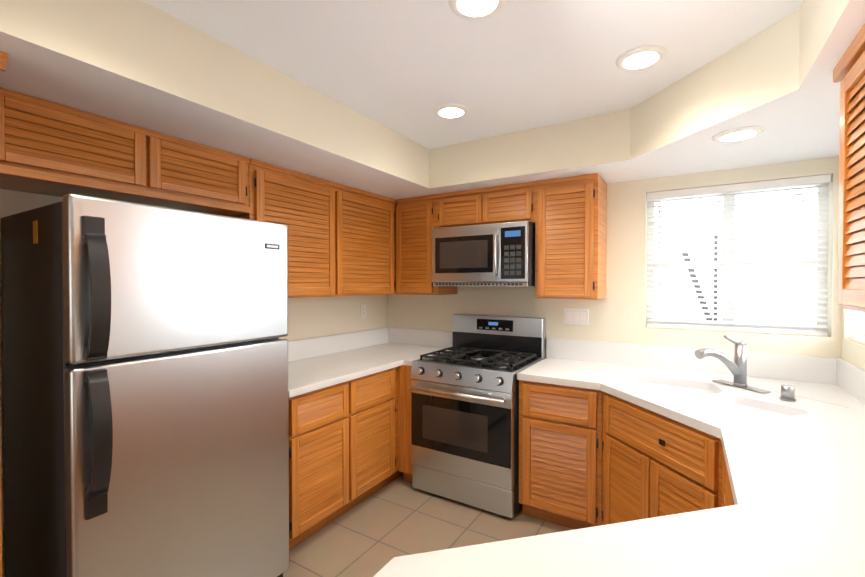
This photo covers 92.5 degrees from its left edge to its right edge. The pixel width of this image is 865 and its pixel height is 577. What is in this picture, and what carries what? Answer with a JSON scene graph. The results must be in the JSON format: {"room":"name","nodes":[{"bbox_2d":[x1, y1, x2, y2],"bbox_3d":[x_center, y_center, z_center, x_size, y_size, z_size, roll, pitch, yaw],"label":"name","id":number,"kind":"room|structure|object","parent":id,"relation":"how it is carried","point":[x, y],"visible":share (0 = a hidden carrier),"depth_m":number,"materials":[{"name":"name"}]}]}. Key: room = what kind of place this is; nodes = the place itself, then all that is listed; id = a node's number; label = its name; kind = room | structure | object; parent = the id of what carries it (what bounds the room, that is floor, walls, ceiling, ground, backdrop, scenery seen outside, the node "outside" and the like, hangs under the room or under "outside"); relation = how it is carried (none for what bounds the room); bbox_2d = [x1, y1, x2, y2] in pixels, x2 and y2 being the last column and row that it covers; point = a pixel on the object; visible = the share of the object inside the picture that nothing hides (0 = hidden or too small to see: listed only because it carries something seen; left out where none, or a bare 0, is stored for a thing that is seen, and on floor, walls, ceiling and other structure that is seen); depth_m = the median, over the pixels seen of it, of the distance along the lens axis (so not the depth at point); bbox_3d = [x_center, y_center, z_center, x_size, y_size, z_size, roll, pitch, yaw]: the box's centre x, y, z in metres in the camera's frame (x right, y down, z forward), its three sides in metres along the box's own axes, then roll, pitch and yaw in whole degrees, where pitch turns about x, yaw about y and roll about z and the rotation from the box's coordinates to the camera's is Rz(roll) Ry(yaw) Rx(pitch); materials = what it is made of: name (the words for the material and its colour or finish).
{"room":"kitchen","nodes":[
{"label":"kitchen","id":0,"kind":"room"},
{"bbox_2d":[0,189,387,576],"bbox_3d":[-1.985,0.227,1.472,0.160,2.430,6.040,0,1,32],"label":"wall","id":1,"kind":"structure","parent":0,"point":[311,317],"depth_m":3.04,"materials":[{"name":"beige paint"}]},
{"bbox_2d":[0,87,249,215],"bbox_3d":[-1.409,-0.559,1.914,0.342,0.301,1.035,0,1,32],"label":"wall cabinet","id":2,"kind":"object","parent":1,"relation":"attached to","point":[51,148],"visible":1,"depth_m":1.73,"materials":[{"name":"brown wood"}]},
{"bbox_2d":[230,159,396,297],"bbox_3d":[-0.701,-0.336,3.063,0.342,0.776,1.648,0,1,32],"label":"wall cabinet","id":3,"kind":"object","parent":1,"relation":"attached to","point":[341,240],"visible":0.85,"depth_m":2.76,"materials":[{"name":"brown wood"}]},
{"bbox_2d":[360,304,365,317],"bbox_3d":[-0.595,0.195,3.563,0.007,0.114,0.070,0,1,32],"label":"electrical outlet plate","id":4,"kind":"object","parent":1,"relation":"attached to","point":[362,311],"visible":1,"depth_m":3.56,"materials":[{"name":"white plastic"}]},
{"bbox_2d":[283,473,574,576],"bbox_3d":[-0.602,1.483,0.634,3.410,0.060,6.040,0,1,32],"label":"floor","id":5,"kind":"structure","parent":0,"point":[373,534],"depth_m":2.44,"materials":[{"name":"tile"}]},
{"bbox_2d":[0,51,7,576],"bbox_3d":[-1.764,0.374,1.058,0.648,2.146,0.845,0,1,32],"label":"pantry","id":6,"kind":"object","parent":5,"relation":"on","point":[3,60],"visible":1,"depth_m":1.25,"materials":[{"name":"brown wood"}]},
{"bbox_2d":[1,194,288,576],"bbox_3d":[-1.187,0.565,1.818,0.779,1.745,0.830,0,1,32],"label":"fridge","id":7,"kind":"object","parent":5,"relation":"on","point":[145,391],"visible":1,"depth_m":1.52,"materials":[{"name":"grey metal"}]},
{"bbox_2d":[288,378,359,549],"bbox_3d":[-0.876,0.994,2.531,0.620,0.868,0.530,0,1,32],"label":"base cabinet","id":8,"kind":"object","parent":5,"relation":"on","point":[350,444],"depth_m":2.37,"materials":[{"name":"brown wood"}]},
{"bbox_2d":[288,327,452,397],"bbox_3d":[-0.538,0.460,2.972,0.725,0.185,1.648,0,1,32],"label":"countertop","id":9,"kind":"structure","parent":8,"relation":"on","point":[317,363],"depth_m":3.08,"materials":[{"name":"white stone"}]},
{"bbox_2d":[360,366,399,501],"bbox_3d":[-0.664,0.990,2.876,0.620,0.868,0.520,0,1,32],"label":"base cabinet","id":10,"kind":"object","parent":5,"relation":"on","point":[379,391],"depth_m":2.80,"materials":[{"name":"brown wood"}]},
{"bbox_2d":[400,365,411,481],"bbox_3d":[-0.352,0.983,3.381,0.620,0.868,0.768,0,1,32],"label":"base cabinet","id":11,"kind":"object","parent":5,"relation":"on","point":[405,371],"depth_m":2.96,"materials":[{"name":"brown wood"}]},
{"bbox_2d":[409,314,544,517],"bbox_3d":[0.324,0.821,2.955,0.746,1.205,0.744,0,1,32],"label":"range","id":12,"kind":"object","parent":5,"relation":"on","point":[465,419],"visible":1,"depth_m":2.73,"materials":[{"name":"grey metal"}]},
{"bbox_2d":[519,380,601,528],"bbox_3d":[0.894,0.992,2.686,0.481,0.869,0.642,0,1,32],"label":"base cabinet","id":13,"kind":"object","parent":5,"relation":"on","point":[560,454],"visible":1,"depth_m":2.41,"materials":[{"name":"brown wood"}]},
{"bbox_2d":[602,391,722,524],"bbox_3d":[1.312,1.001,2.004,0.624,0.869,0.757,0,1,-13],"label":"base cabinet","id":14,"kind":"object","parent":5,"relation":"on","point":[654,464],"visible":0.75,"depth_m":1.92,"materials":[{"name":"brown wood"}]},
{"bbox_2d":[722,448,734,506],"bbox_3d":[0.482,1.019,0.572,1.183,0.869,2.362,0,1,32],"label":"base cabinet","id":15,"kind":"object","parent":5,"relation":"on","point":[727,498],"visible":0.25,"depth_m":1.44,"materials":[{"name":"brown wood"}]},
{"bbox_2d":[373,338,864,576],"bbox_3d":[0.610,0.559,1.166,1.595,0.335,3.518,0,1,32],"label":"countertop","id":16,"kind":"structure","parent":15,"relation":"on","point":[796,471],"depth_m":1.14,"materials":[{"name":"white stone"}]},
{"bbox_2d":[694,335,770,392],"bbox_3d":[1.573,0.384,2.183,0.328,0.276,0.320,0,1,32],"label":"faucet","id":17,"kind":"object","parent":16,"relation":"on","point":[737,367],"visible":1,"depth_m":2.17,"materials":[{"name":"silver metal"}]},
{"bbox_2d":[779,384,795,400],"bbox_3d":[1.676,0.492,1.954,0.059,0.066,0.060,0,1,32],"label":"air gap","id":18,"kind":"object","parent":16,"relation":"on","point":[787,392],"visible":1,"depth_m":1.94,"materials":[{"name":"silver metal"}]},
{"bbox_2d":[0,0,864,200],"bbox_3d":[-0.602,-0.836,0.605,3.090,0.282,5.720,0,1,32],"label":"soffit","id":19,"kind":"structure","parent":0,"point":[141,64],"depth_m":1.79,"materials":[{"name":"beige paint"}]},
{"bbox_2d":[712,126,764,141],"bbox_3d":[1.405,-0.705,1.906,0.196,0.012,0.196,0,1,32],"label":"recessed light","id":20,"kind":"object","parent":19,"relation":"in","point":[739,134],"visible":1,"depth_m":1.88,"materials":[{"name":"white glass"}]},
{"bbox_2d":[142,0,802,148],"bbox_3d":[-0.602,-1.027,0.602,3.410,0.100,6.040,0,1,32],"label":"ceiling","id":21,"kind":"structure","parent":0,"point":[405,68],"depth_m":1.71,"materials":[{"name":"white paint"}]},
{"bbox_2d":[434,104,468,118],"bbox_3d":[0.105,-0.993,2.329,0.196,0.012,0.196,0,1,32],"label":"recessed light","id":22,"kind":"object","parent":21,"relation":"in","point":[450,111],"visible":1,"depth_m":2.31,"materials":[{"name":"white glass"}]},
{"bbox_2d":[449,0,505,19],"bbox_3d":[0.154,-0.981,1.418,0.196,0.012,0.196,0,1,32],"label":"recessed light","id":23,"kind":"object","parent":21,"relation":"in","point":[474,9],"visible":1,"depth_m":1.44,"materials":[{"name":"white glass"}]},
{"bbox_2d":[616,45,666,70],"bbox_3d":[0.896,-0.986,1.782,0.196,0.012,0.196,0,1,32],"label":"recessed light","id":24,"kind":"object","parent":21,"relation":"in","point":[641,57],"visible":1,"depth_m":1.76,"materials":[{"name":"white glass"}]},
{"bbox_2d":[388,156,841,357],"bbox_3d":[1.010,0.207,3.078,3.250,2.430,0.160,0,1,32],"label":"wall","id":25,"kind":"structure","parent":0,"point":[617,314],"depth_m":2.78,"materials":[{"name":"beige paint"}]},
{"bbox_2d":[432,221,534,285],"bbox_3d":[0.405,-0.234,3.072,0.742,0.432,0.472,0,1,32],"label":"microwave","id":26,"kind":"object","parent":25,"relation":"attached to","point":[498,254],"visible":0.98,"depth_m":2.88,"materials":[{"name":"grey metal"}]},
{"bbox_2d":[396,173,606,298],"bbox_3d":[0.449,-0.332,3.120,1.556,0.786,0.342,0,1,32],"label":"wall cabinet","id":27,"kind":"object","parent":25,"relation":"attached to","point":[567,216],"visible":1,"depth_m":2.78,"materials":[{"name":"brown wood"}]},
{"bbox_2d":[564,308,588,324],"bbox_3d":[1.030,0.203,2.967,0.170,0.114,0.008,0,1,32],"label":"switch plate","id":28,"kind":"object","parent":25,"relation":"attached to","point":[576,316],"visible":1,"depth_m":2.96,"materials":[{"name":"white plastic"}]},
{"bbox_2d":[646,184,828,331],"bbox_3d":[1.857,-0.185,2.598,0.910,0.895,0.060,0,1,32],"label":"window","id":29,"kind":"structure","parent":25,"relation":"in","point":[822,195],"depth_m":2.56,"materials":[{"name":"white plastic"}]},
{"bbox_2d":[647,174,830,335],"bbox_3d":[1.813,-0.183,2.527,0.894,0.890,0.057,0,1,32],"label":"window blind","id":30,"kind":"object","parent":29,"relation":"attached to","point":[768,185],"visible":0.85,"depth_m":2.49,"materials":[{"name":"white plastic"}]},
{"bbox_2d":[841,305,864,359],"bbox_3d":[2.270,0.218,2.178,0.160,2.430,0.050,0,1,32],"label":"wall","id":31,"kind":"structure","parent":0,"point":[847,322],"depth_m":2.19,"materials":[{"name":"beige paint"}]},
{"bbox_2d":[844,339,864,369],"bbox_3d":[1.981,0.857,1.718,0.160,1.165,1.050,0,1,32],"label":"wall","id":32,"kind":"structure","parent":0,"point":[854,352],"depth_m":2.07,"materials":[{"name":"beige paint"}]},
{"bbox_3d":[0.450,0.256,-0.771,0.160,2.430,4.780,0,1,32],"label":"wall","id":33,"kind":"structure","parent":0,"visible":0},
{"bbox_2d":[833,24,864,311],"bbox_3d":[0.837,-0.306,0.307,0.318,0.766,2.212,0,1,32],"label":"wall cabinet","id":34,"kind":"object","parent":33,"relation":"attached to","point":[849,72],"visible":1,"depth_m":1.20,"materials":[{"name":"brown wood"}]},
{"bbox_3d":[2.015,-0.173,1.683,0.060,0.895,1.050,0,1,32],"label":"window","id":35,"kind":"structure","parent":0,"visible":0},
{"bbox_2d":[850,310,864,343],"bbox_3d":[1.945,-0.173,1.727,0.055,0.890,1.034,0,1,32],"label":"window blind","id":36,"kind":"object","parent":35,"relation":"attached to","point":[860,338],"visible":0.23,"depth_m":2.10,"materials":[{"name":"white plastic"}]},
{"label":"outside","id":37,"kind":"structure","parent":0,"visible":0},
{"bbox_2d":[682,236,717,320],"bbox_3d":[2.160,0.518,3.365,0.250,1.900,0.050,0,1,32],"label":"stair","id":38,"kind":"structure","parent":37,"point":[697,281],"depth_m":3.31,"materials":[{"name":"black"}]}
]}

